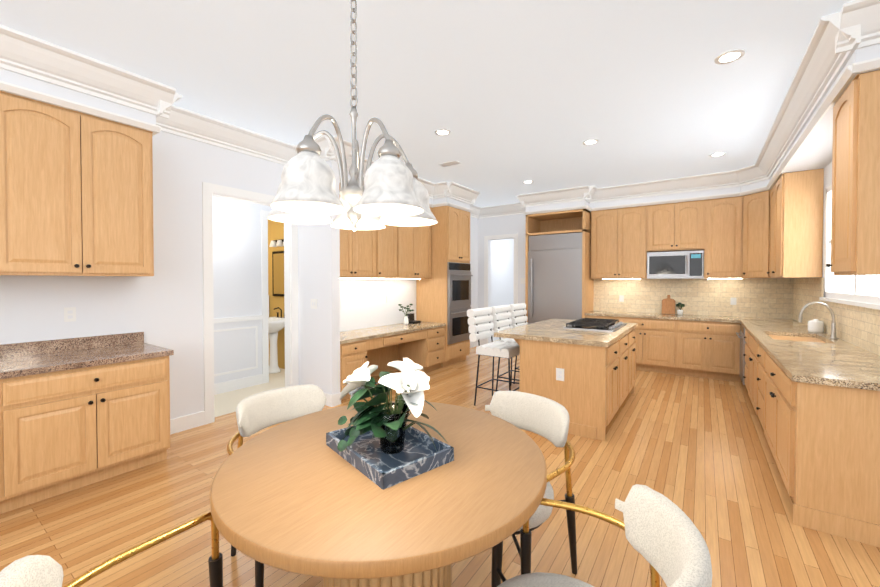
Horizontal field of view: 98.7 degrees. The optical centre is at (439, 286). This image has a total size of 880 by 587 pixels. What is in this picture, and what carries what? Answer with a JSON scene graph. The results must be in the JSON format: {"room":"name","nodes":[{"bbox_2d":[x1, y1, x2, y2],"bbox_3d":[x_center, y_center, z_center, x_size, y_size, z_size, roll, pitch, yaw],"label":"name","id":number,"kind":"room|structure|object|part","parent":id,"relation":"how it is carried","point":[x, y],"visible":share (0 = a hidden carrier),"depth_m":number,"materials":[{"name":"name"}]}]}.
{"room":"eat-in kitchen","nodes":[
{"label":"eat-in kitchen","id":0,"kind":"room"},
{"bbox_2d":[0,131,477,419],"bbox_3d":[-1.793,-0.141,4.346,0.760,3.110,10.320,1,1,35],"label":"wall","id":1,"kind":"structure","parent":0,"point":[162,307],"depth_m":3.77,"materials":[{"name":"white paint"}]},
{"bbox_2d":[64,307,75,321],"bbox_3d":[-2.998,0.226,3.064,0.008,0.115,0.070,1,1,35],"label":"outlet","id":2,"kind":"object","parent":1,"relation":"attached to","point":[69,314],"visible":1,"depth_m":3.06,"materials":[{"name":"white plastic"}]},
{"bbox_2d":[0,332,143,355],"bbox_3d":[-3.769,0.485,1.941,0.020,0.099,3.700,1,1,35],"label":"backsplash","id":3,"kind":"structure","parent":1,"relation":"attached to","point":[34,348],"depth_m":3.04,"materials":[{"name":"brown stone"}]},
{"bbox_2d":[0,91,153,275],"bbox_3d":[-2.850,-0.700,2.954,0.352,1.230,0.920,1,1,35],"label":"upper cabinet","id":4,"kind":"object","parent":1,"relation":"attached to","point":[76,193],"visible":1,"depth_m":2.81,"materials":[{"name":"brown wood"}]},
{"bbox_2d":[170,411,204,434],"bbox_3d":[-2.573,1.354,3.687,0.016,0.140,0.510,1,1,35],"label":"baseboard","id":5,"kind":"structure","parent":1,"relation":"attached to","point":[184,423],"depth_m":3.76,"materials":[{"name":"white paint"}]},
{"bbox_2d":[202,182,298,424],"bbox_3d":[-2.161,0.169,4.363,0.140,2.490,1.100,1,1,35],"label":"door frame","id":6,"kind":"structure","parent":1,"relation":"attached to","point":[210,191],"depth_m":4.70,"materials":[{"name":"white paint"}]},
{"bbox_2d":[311,299,316,308],"bbox_3d":[-1.544,0.210,4.623,0.120,0.120,0.009,1,1,35],"label":"electrical outlet","id":7,"kind":"object","parent":1,"relation":"attached to","point":[313,303],"depth_m":4.62,"materials":[{"name":"white plastic"}]},
{"bbox_2d":[339,183,378,278],"bbox_3d":[-1.316,-0.733,5.164,0.352,1.230,0.910,1,1,35],"label":"upper cabinet","id":8,"kind":"object","parent":1,"relation":"attached to","point":[359,249],"depth_m":5.17,"materials":[{"name":"brown wood"}]},
{"bbox_2d":[379,216,398,278],"bbox_3d":[-0.927,-0.742,5.724,0.352,1.230,0.454,1,1,35],"label":"upper cabinet","id":9,"kind":"object","parent":1,"relation":"attached to","point":[395,252],"depth_m":5.67,"materials":[{"name":"brown wood"}]},
{"bbox_2d":[399,207,431,278],"bbox_3d":[-0.538,-0.750,6.284,0.352,1.230,0.910,1,1,35],"label":"upper cabinet","id":10,"kind":"object","parent":1,"relation":"attached to","point":[415,243],"depth_m":6.18,"materials":[{"name":"brown wood"}]},
{"bbox_2d":[0,0,879,218],"bbox_3d":[0.149,-1.494,2.905,5.510,0.360,10.380,1,1,35],"label":"crown molding","id":11,"kind":"structure","parent":1,"relation":"attached to","point":[838,39],"depth_m":3.18,"materials":[{"name":"white paint"}]},
{"bbox_2d":[470,340,479,347],"bbox_3d":[0.453,1.289,8.032,0.030,0.140,1.500,1,1,35],"label":"baseboard","id":12,"kind":"structure","parent":1,"relation":"attached to","point":[472,344],"depth_m":8.46,"materials":[{"name":"white paint"}]},
{"bbox_2d":[213,197,272,383],"bbox_3d":[-2.846,-0.153,5.126,0.120,3.110,5.200,1,1,35],"label":"wall","id":13,"kind":"structure","parent":0,"point":[237,284],"depth_m":5.14,"materials":[{"name":"white paint"}]},
{"bbox_2d":[214,315,262,394],"bbox_3d":[-3.375,0.921,4.249,0.030,0.990,2.890,1,1,35],"label":"wainscoting","id":14,"kind":"structure","parent":13,"relation":"attached to","point":[232,385],"depth_m":5.17,"materials":[{"name":"white paint"}]},
{"bbox_2d":[268,219,284,368],"bbox_3d":[-2.868,-0.175,6.584,1.580,3.110,0.150,1,1,35],"label":"wall","id":15,"kind":"structure","parent":0,"point":[275,230],"depth_m":6.41,"materials":[{"name":"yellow paint"}]},
{"bbox_2d":[269,239,283,246],"bbox_3d":[-2.623,-0.724,6.228,0.560,0.120,0.158,1,1,35],"label":"vanity light","id":16,"kind":"object","parent":15,"relation":"attached to","point":[276,243],"depth_m":6.27,"materials":[{"name":"white glass"}]},
{"bbox_2d":[272,251,283,296],"bbox_3d":[-2.586,-0.215,6.289,0.680,0.760,0.028,1,1,35],"label":"bathroom mirror","id":17,"kind":"object","parent":15,"relation":"attached to","point":[277,273],"visible":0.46,"depth_m":6.37,"materials":[{"name":"black mirror"}]},
{"bbox_2d":[0,0,853,206],"bbox_3d":[-0.318,-1.750,4.613,8.290,0.100,12.720,1,1,35],"label":"ceiling","id":18,"kind":"structure","parent":0,"point":[511,95],"depth_m":2.94,"materials":[{"name":"white paint"}]},
{"bbox_2d":[267,0,437,231],"bbox_3d":[-0.294,-0.919,1.271,0.592,1.462,0.587,1,1,35],"label":"chandelier","id":19,"kind":"object","parent":18,"relation":"hanging from","point":[390,188],"visible":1,"depth_m":1.20,"materials":[{"name":"white glass"}]},
{"bbox_3d":[-0.294,-0.318,1.280,0.592,0.168,0.587,1,1,35],"label":"lamp shade","id":20,"kind":"part","parent":19,"relation":"part of","materials":[{"name":"white glass"}]},
{"bbox_2d":[0,44,879,214],"bbox_3d":[0.149,-1.494,2.905,5.330,0.360,10.200,1,1,35],"label":"soffit ceiling","id":21,"kind":"structure","parent":18,"relation":"attached to","point":[814,151],"depth_m":3.33,"materials":[{"name":"white paint"}]},
{"bbox_2d":[434,129,450,135],"bbox_3d":[0.029,-1.689,4.142,0.182,0.008,0.182,0,1,26],"label":"recessed light","id":22,"kind":"object","parent":18,"relation":"in","point":[439,131],"depth_m":4.14,"materials":[{"name":"white paint"}]},
{"bbox_2d":[438,160,461,166],"bbox_3d":[0.133,-1.704,5.256,0.300,0.011,0.150,1,1,35],"label":"ceiling vent","id":23,"kind":"object","parent":18,"relation":"in","point":[450,163],"visible":0.98,"depth_m":5.23,"materials":[{"name":"beige metal"}]},
{"bbox_2d":[522,180,533,183],"bbox_3d":[1.444,-1.720,6.215,0.182,0.008,0.182,0,1,26],"label":"recessed light","id":24,"kind":"object","parent":18,"relation":"in","point":[527,181],"depth_m":6.19,"materials":[{"name":"white paint"}]},
{"bbox_2d":[582,139,598,144],"bbox_3d":[1.766,-1.693,4.433,0.182,0.008,0.182,0,1,26],"label":"recessed light","id":25,"kind":"object","parent":18,"relation":"in","point":[590,141],"depth_m":4.42,"materials":[{"name":"white paint"}]},
{"bbox_2d":[709,152,726,156],"bbox_3d":[3.577,-1.700,4.868,0.182,0.008,0.182,0,1,26],"label":"recessed light","id":26,"kind":"object","parent":18,"relation":"in","point":[717,154],"depth_m":4.87,"materials":[{"name":"white paint"}]},
{"bbox_2d":[714,49,745,64],"bbox_3d":[2.106,-1.668,2.749,0.182,0.008,0.182,0,1,26],"label":"recessed light","id":27,"kind":"object","parent":18,"relation":"in","point":[730,56],"depth_m":2.74,"materials":[{"name":"white paint"}]},
{"bbox_2d":[0,338,879,586],"bbox_3d":[-0.284,1.439,4.711,8.290,0.060,12.600,1,1,35],"label":"floor","id":28,"kind":"structure","parent":0,"point":[697,451],"depth_m":2.47,"materials":[{"name":"brown wood"}]},
{"bbox_2d":[0,416,3,513],"bbox_3d":[-3.250,1.010,2.137,0.657,0.875,0.920,1,1,35],"label":"base cabinet","id":29,"kind":"object","parent":28,"relation":"on","point":[1,417],"depth_m":2.35,"materials":[{"name":"brown wood"}]},
{"bbox_2d":[0,352,171,512],"bbox_3d":[-2.726,0.998,2.893,0.657,0.875,0.920,1,1,35],"label":"base cabinet","id":30,"kind":"object","parent":28,"relation":"on","point":[78,412],"depth_m":2.65,"materials":[{"name":"brown wood"}]},
{"bbox_2d":[0,344,173,375],"bbox_3d":[-3.503,0.558,1.758,0.666,0.040,3.700,1,1,35],"label":"countertop","id":31,"kind":"structure","parent":30,"relation":"on","point":[9,365],"depth_m":2.79,"materials":[{"name":"brown stone"}]},
{"bbox_2d":[0,512,222,586],"bbox_3d":[-0.679,1.046,0.917,0.732,0.842,0.628,1,1,35],"label":"dining chair","id":32,"kind":"object","parent":28,"relation":"on","point":[36,571],"visible":0.92,"depth_m":1.03,"materials":[{"name":"beige fabric"}]},
{"bbox_3d":[-0.682,0.858,0.911,0.519,0.466,0.592,1,1,35],"label":"seat","id":33,"kind":"part","parent":32,"relation":"part of","materials":[{"name":"beige fabric"}]},
{"bbox_2d":[268,307,284,373],"bbox_3d":[-2.722,0.862,6.109,0.672,1.051,0.506,1,1,35],"label":"pedestal sink","id":34,"kind":"object","parent":28,"relation":"on","point":[276,324],"visible":0.77,"depth_m":6.08,"materials":[{"name":"white ceramic"}]},
{"bbox_2d":[227,384,326,586],"bbox_3d":[-0.766,1.029,2.022,0.658,0.842,0.738,1,1,35],"label":"dining chair","id":35,"kind":"object","parent":28,"relation":"on","point":[257,412],"visible":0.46,"depth_m":2.17,"materials":[{"name":"beige fabric"}]},
{"bbox_3d":[-0.766,1.113,2.023,0.658,0.673,0.738,1,1,35],"label":"frame","id":36,"kind":"part","parent":35,"relation":"part of","materials":[{"name":"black metal"}]},
{"bbox_3d":[-0.767,0.841,2.053,0.590,0.466,0.527,1,1,35],"label":"seat","id":37,"kind":"part","parent":35,"relation":"part of","materials":[{"name":"beige fabric"}]},
{"bbox_2d":[210,401,546,586],"bbox_3d":[-0.221,1.075,1.630,1.310,0.760,1.310,1,1,35],"label":"round dining table","id":38,"kind":"object","parent":28,"relation":"on","point":[298,495],"visible":0.83,"depth_m":1.26,"materials":[{"name":"brown wood"}]},
{"bbox_2d":[326,358,453,489],"bbox_3d":[-0.217,0.503,1.593,0.539,0.386,0.458,1,1,35],"label":"potted plant","id":39,"kind":"object","parent":38,"relation":"on","point":[378,446],"visible":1,"depth_m":1.52,"materials":[{"name":"grey stone"}]},
{"bbox_3d":[-0.200,0.596,1.584,0.152,0.172,0.152,1,1,35],"label":"vase glass","id":40,"kind":"part","parent":39,"relation":"part of","materials":[{"name":"glass"}]},
{"bbox_2d":[340,321,445,399],"bbox_3d":[-0.800,1.014,5.660,0.665,0.760,2.270,1,1,35],"label":"built-in desk","id":41,"kind":"object","parent":28,"relation":"on","point":[422,344],"visible":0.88,"depth_m":5.85,"materials":[{"name":"brown wood"}]},
{"bbox_2d":[398,304,413,324],"bbox_3d":[-0.565,0.454,6.189,0.265,0.345,0.258,1,1,35],"label":"vase","id":42,"kind":"object","parent":41,"relation":"on","point":[405,321],"visible":1,"depth_m":6.17,"materials":[{"name":"white ceramic"}]},
{"bbox_2d":[407,313,420,323],"bbox_3d":[-0.463,0.542,6.447,0.200,0.160,0.170,1,1,35],"label":"desk phone","id":43,"kind":"object","parent":41,"relation":"on","point":[411,320],"visible":0.82,"depth_m":6.43,"materials":[{"name":"black plastic"}]},
{"bbox_2d":[416,206,472,366],"bbox_3d":[0.106,0.001,6.872,0.754,2.750,0.770,1,1,35],"label":"oven cabinet","id":44,"kind":"object","parent":28,"relation":"on","point":[443,294],"visible":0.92,"depth_m":6.56,"materials":[{"name":"brown wood"}]},
{"bbox_2d":[467,307,519,405],"bbox_3d":[0.693,0.841,4.572,0.577,1.142,0.480,1,1,35],"label":"bar stool","id":45,"kind":"object","parent":28,"relation":"on","point":[481,324],"visible":0.79,"depth_m":4.50,"materials":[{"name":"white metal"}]},
{"bbox_2d":[467,307,519,357],"bbox_3d":[0.680,0.533,4.575,0.547,0.526,0.470,1,1,35],"label":"cushion","id":46,"kind":"object","parent":45,"relation":"on","point":[480,320],"depth_m":4.51,"materials":[{"name":"white fabric"}]},
{"bbox_2d":[490,305,519,391],"bbox_3d":[1.018,0.834,5.040,0.577,1.142,0.480,1,1,35],"label":"bar stool","id":47,"kind":"object","parent":28,"relation":"on","point":[501,315],"visible":0.48,"depth_m":5.04,"materials":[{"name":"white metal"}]},
{"bbox_2d":[490,305,517,343],"bbox_3d":[1.005,0.526,5.044,0.547,0.526,0.470,1,1,35],"label":"cushion","id":48,"kind":"object","parent":47,"relation":"on","point":[501,315],"depth_m":5.05,"materials":[{"name":"white fabric"}]},
{"bbox_2d":[509,303,527,383],"bbox_3d":[1.343,0.827,5.508,0.577,1.142,0.480,1,1,35],"label":"bar stool","id":49,"kind":"object","parent":28,"relation":"on","point":[518,311],"visible":0.38,"depth_m":5.53,"materials":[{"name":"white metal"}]},
{"bbox_2d":[509,303,527,327],"bbox_3d":[1.330,0.518,5.512,0.547,0.526,0.470,1,1,35],"label":"cushion","id":50,"kind":"object","parent":49,"relation":"on","point":[518,311],"depth_m":5.55,"materials":[{"name":"white fabric"}]},
{"bbox_3d":[1.371,0.857,5.489,0.509,1.082,0.480,1,1,35],"label":"frame","id":51,"kind":"part","parent":49,"relation":"part of","materials":[{"name":"black metal"}]},
{"bbox_2d":[485,391,576,574],"bbox_3d":[0.276,1.031,1.918,0.773,0.842,0.721,1,1,35],"label":"dining chair","id":52,"kind":"object","parent":28,"relation":"on","point":[547,418],"visible":0.54,"depth_m":1.91,"materials":[{"name":"beige fabric"}]},
{"bbox_3d":[0.276,1.115,1.919,0.773,0.673,0.721,1,1,35],"label":"frame","id":53,"kind":"part","parent":52,"relation":"part of","materials":[{"name":"black metal"}]},
{"bbox_2d":[525,209,593,323],"bbox_3d":[2.269,-0.002,7.218,1.100,2.746,0.725,1,1,35],"label":"built-in refrigerator","id":54,"kind":"object","parent":28,"relation":"on","point":[559,282],"visible":0.67,"depth_m":6.99,"materials":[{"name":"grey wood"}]},
{"bbox_2d":[513,326,636,440],"bbox_3d":[1.629,0.974,4.532,1.108,0.874,1.864,1,1,35],"label":"kitchen island","id":55,"kind":"object","parent":28,"relation":"on","point":[582,371],"depth_m":3.69,"materials":[{"name":"brown wood"}]},
{"bbox_2d":[494,318,636,345],"bbox_3d":[1.597,0.514,4.547,1.150,0.046,1.900,1,1,35],"label":"island countertop","id":56,"kind":"structure","parent":55,"relation":"on","point":[580,332],"depth_m":4.10,"materials":[{"name":"beige stone"}]},
{"bbox_2d":[585,315,612,318],"bbox_3d":[2.925,0.939,6.819,0.450,0.876,0.657,1,1,35],"label":"base cabinet","id":57,"kind":"object","parent":28,"relation":"on","point":[586,316],"depth_m":6.52,"materials":[{"name":"brown wood"}]},
{"bbox_2d":[491,484,711,586],"bbox_3d":[0.326,1.044,1.034,0.728,0.842,0.775,1,1,35],"label":"dining chair","id":58,"kind":"object","parent":28,"relation":"on","point":[665,539],"visible":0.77,"depth_m":1.10,"materials":[{"name":"beige fabric"}]},
{"bbox_3d":[0.326,1.128,1.035,0.728,0.673,0.775,1,1,35],"label":"frame","id":59,"kind":"part","parent":58,"relation":"part of","materials":[{"name":"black metal"}]},
{"bbox_2d":[613,315,676,374],"bbox_3d":[3.488,0.945,6.428,0.920,0.876,0.657,1,1,35],"label":"base cabinet","id":60,"kind":"object","parent":28,"relation":"on","point":[655,339],"depth_m":6.07,"materials":[{"name":"brown wood"}]},
{"bbox_2d":[677,319,740,381],"bbox_3d":[4.199,0.953,5.935,0.810,0.876,0.657,1,1,35],"label":"base cabinet","id":61,"kind":"object","parent":28,"relation":"on","point":[704,346],"depth_m":5.67,"materials":[{"name":"brown wood"}]},
{"bbox_2d":[585,311,800,322],"bbox_3d":[3.894,0.492,6.133,2.816,0.040,0.667,1,1,35],"label":"countertop","id":62,"kind":"structure","parent":61,"relation":"on","point":[724,319],"depth_m":6.00,"materials":[{"name":"beige stone"}]},
{"bbox_2d":[661,295,675,313],"bbox_3d":[3.898,0.304,6.448,0.200,0.326,0.086,1,1,35],"label":"cutting board","id":63,"kind":"object","parent":62,"relation":"on","point":[668,304],"visible":0.94,"depth_m":6.44,"materials":[{"name":"brown wood"}]},
{"bbox_2d":[676,302,684,314],"bbox_3d":[3.990,0.366,6.280,0.129,0.207,0.131,1,1,35],"label":"herb pot","id":64,"kind":"object","parent":62,"relation":"on","point":[680,311],"visible":1,"depth_m":6.25,"materials":[{"name":"white ceramic"}]},
{"bbox_2d":[740,324,743,359],"bbox_3d":[4.408,0.967,4.994,0.666,0.876,0.620,1,1,35],"label":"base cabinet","id":65,"kind":"object","parent":28,"relation":"on","point":[741,325],"depth_m":5.09,"materials":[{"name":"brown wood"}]},
{"bbox_2d":[740,360,743,384],"bbox_3d":[4.091,0.974,4.538,0.666,0.876,0.491,1,1,35],"label":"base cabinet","id":66,"kind":"object","parent":28,"relation":"on","point":[741,361],"depth_m":5.05,"materials":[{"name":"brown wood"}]},
{"bbox_2d":[744,328,755,401],"bbox_3d":[3.689,0.982,3.959,0.666,0.876,0.920,1,1,35],"label":"base cabinet","id":67,"kind":"object","parent":28,"relation":"on","point":[749,340],"depth_m":4.39,"materials":[{"name":"brown wood"}]},
{"bbox_2d":[752,340,759,419],"bbox_3d":[3.284,0.991,3.376,0.666,0.876,0.499,1,1,35],"label":"base cabinet","id":68,"kind":"object","parent":28,"relation":"on","point":[755,391],"depth_m":3.78,"materials":[{"name":"brown wood"}]},
{"bbox_2d":[760,348,879,547],"bbox_3d":[2.779,1.002,2.648,0.666,0.876,1.274,1,1,35],"label":"base cabinet","id":69,"kind":"object","parent":28,"relation":"on","point":[815,399],"depth_m":2.22,"materials":[{"name":"brown wood"}]},
{"bbox_2d":[740,320,879,391],"bbox_3d":[3.489,0.529,3.664,0.666,0.040,3.838,1,1,35],"label":"countertop","id":70,"kind":"structure","parent":69,"relation":"on","point":[838,363],"depth_m":2.75,"materials":[{"name":"beige stone"}]},
{"bbox_2d":[768,332,827,343],"bbox_3d":[3.609,0.640,3.835,0.454,0.212,0.763,1,1,35],"label":"sink","id":71,"kind":"object","parent":70,"relation":"in","point":[775,335],"depth_m":4.01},
{"bbox_2d":[808,319,823,332],"bbox_3d":[4.134,0.429,4.160,0.130,0.145,0.128,1,1,35],"label":"canister","id":72,"kind":"object","parent":70,"relation":"on","point":[815,326],"visible":1,"depth_m":4.12,"materials":[{"name":"white ceramic"}]},
{"bbox_2d":[798,302,837,339],"bbox_3d":[3.747,0.327,3.762,0.279,0.361,0.141,1,1,35],"label":"faucet","id":73,"kind":"object","parent":70,"relation":"on","point":[833,328],"visible":1,"depth_m":3.67,"materials":[{"name":"silver metal"}]},
{"bbox_2d":[491,239,513,341],"bbox_3d":[1.537,-0.222,9.703,0.120,3.110,2.280,1,1,35],"label":"wall","id":74,"kind":"structure","parent":0,"point":[502,272],"depth_m":9.66,"materials":[{"name":"white paint"}]},
{"bbox_2d":[478,214,754,342],"bbox_3d":[3.091,-0.183,7.164,5.570,3.110,0.120,1,1,35],"label":"wall","id":75,"kind":"structure","parent":0,"point":[509,224],"depth_m":8.31,"materials":[{"name":"white paint"}]},
{"bbox_2d":[484,234,517,343],"bbox_3d":[1.330,0.109,8.306,0.800,2.490,0.020,1,1,35],"label":"door frame","id":76,"kind":"structure","parent":75,"relation":"attached to","point":[505,236],"depth_m":8.32,"materials":[{"name":"white paint"}]},
{"bbox_2d":[591,190,770,278],"bbox_3d":[3.915,-0.742,6.128,2.796,1.242,0.621,1,1,35],"label":"upper cabinet","id":77,"kind":"object","parent":75,"relation":"attached to","point":[730,236],"visible":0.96,"depth_m":6.02,"materials":[{"name":"brown wood"}]},
{"bbox_2d":[647,250,702,278],"bbox_3d":[3.893,-0.355,6.273,0.780,0.440,0.385,1,1,35],"label":"microwave","id":78,"kind":"object","parent":77,"relation":"attached to","point":[677,265],"visible":1,"depth_m":6.14,"materials":[{"name":"silver metal"}]},
{"bbox_2d":[593,278,793,318],"bbox_3d":[4.082,0.167,6.400,2.816,0.602,0.010,1,1,35],"label":"tile backsplash","id":79,"kind":"structure","parent":75,"relation":"attached to","point":[764,297],"depth_m":6.22,"materials":[{"name":"tile"}]},
{"bbox_2d":[619,295,623,301],"bbox_3d":[3.322,0.218,6.919,0.075,0.115,0.006,1,1,35],"label":"outlet","id":80,"kind":"object","parent":79,"relation":"attached to","point":[621,297],"depth_m":6.92,"materials":[{"name":"white plastic"}]},
{"bbox_2d":[730,298,735,304],"bbox_3d":[4.652,0.232,5.995,0.075,0.115,0.006,1,1,35],"label":"outlet","id":81,"kind":"object","parent":79,"relation":"attached to","point":[732,300],"depth_m":6.00,"materials":[{"name":"white plastic"}]},
{"bbox_2d":[817,162,835,291],"bbox_3d":[2.421,-0.097,1.421,0.120,3.110,10.320,1,1,35],"label":"wall","id":82,"kind":"structure","parent":0,"point":[827,175],"depth_m":4.23,"materials":[{"name":"white paint"}]},
{"bbox_2d":[767,185,774,275],"bbox_3d":[4.608,-0.731,4.983,0.351,1.230,0.469,1,1,35],"label":"upper cabinet","id":83,"kind":"object","parent":82,"relation":"attached to","point":[772,193],"depth_m":5.14,"materials":[{"name":"brown wood"}]},
{"bbox_2d":[771,168,823,277],"bbox_3d":[4.330,-0.725,4.582,0.351,1.230,0.506,1,1,35],"label":"upper cabinet","id":84,"kind":"object","parent":82,"relation":"attached to","point":[796,225],"depth_m":4.39,"materials":[{"name":"brown wood"}]},
{"bbox_2d":[793,278,879,354],"bbox_3d":[4.044,0.205,3.881,0.010,0.602,4.164,1,1,35],"label":"tile backsplash","id":85,"kind":"structure","parent":82,"relation":"attached to","point":[858,326],"depth_m":3.68,"materials":[{"name":"tile"}]},
{"bbox_2d":[819,185,879,309],"bbox_3d":[3.758,-0.454,3.398,0.125,1.235,1.980,1,1,35],"label":"window","id":86,"kind":"structure","parent":82,"relation":"in","point":[859,297],"depth_m":3.76,"materials":[{"name":"white glass"}]},
{"bbox_2d":[827,70,879,274],"bbox_3d":[2.846,-0.692,2.444,0.351,1.230,0.500,1,1,35],"label":"upper cabinet","id":87,"kind":"object","parent":82,"relation":"attached to","point":[855,213],"depth_m":2.34,"materials":[{"name":"brown wood"}]}
]}

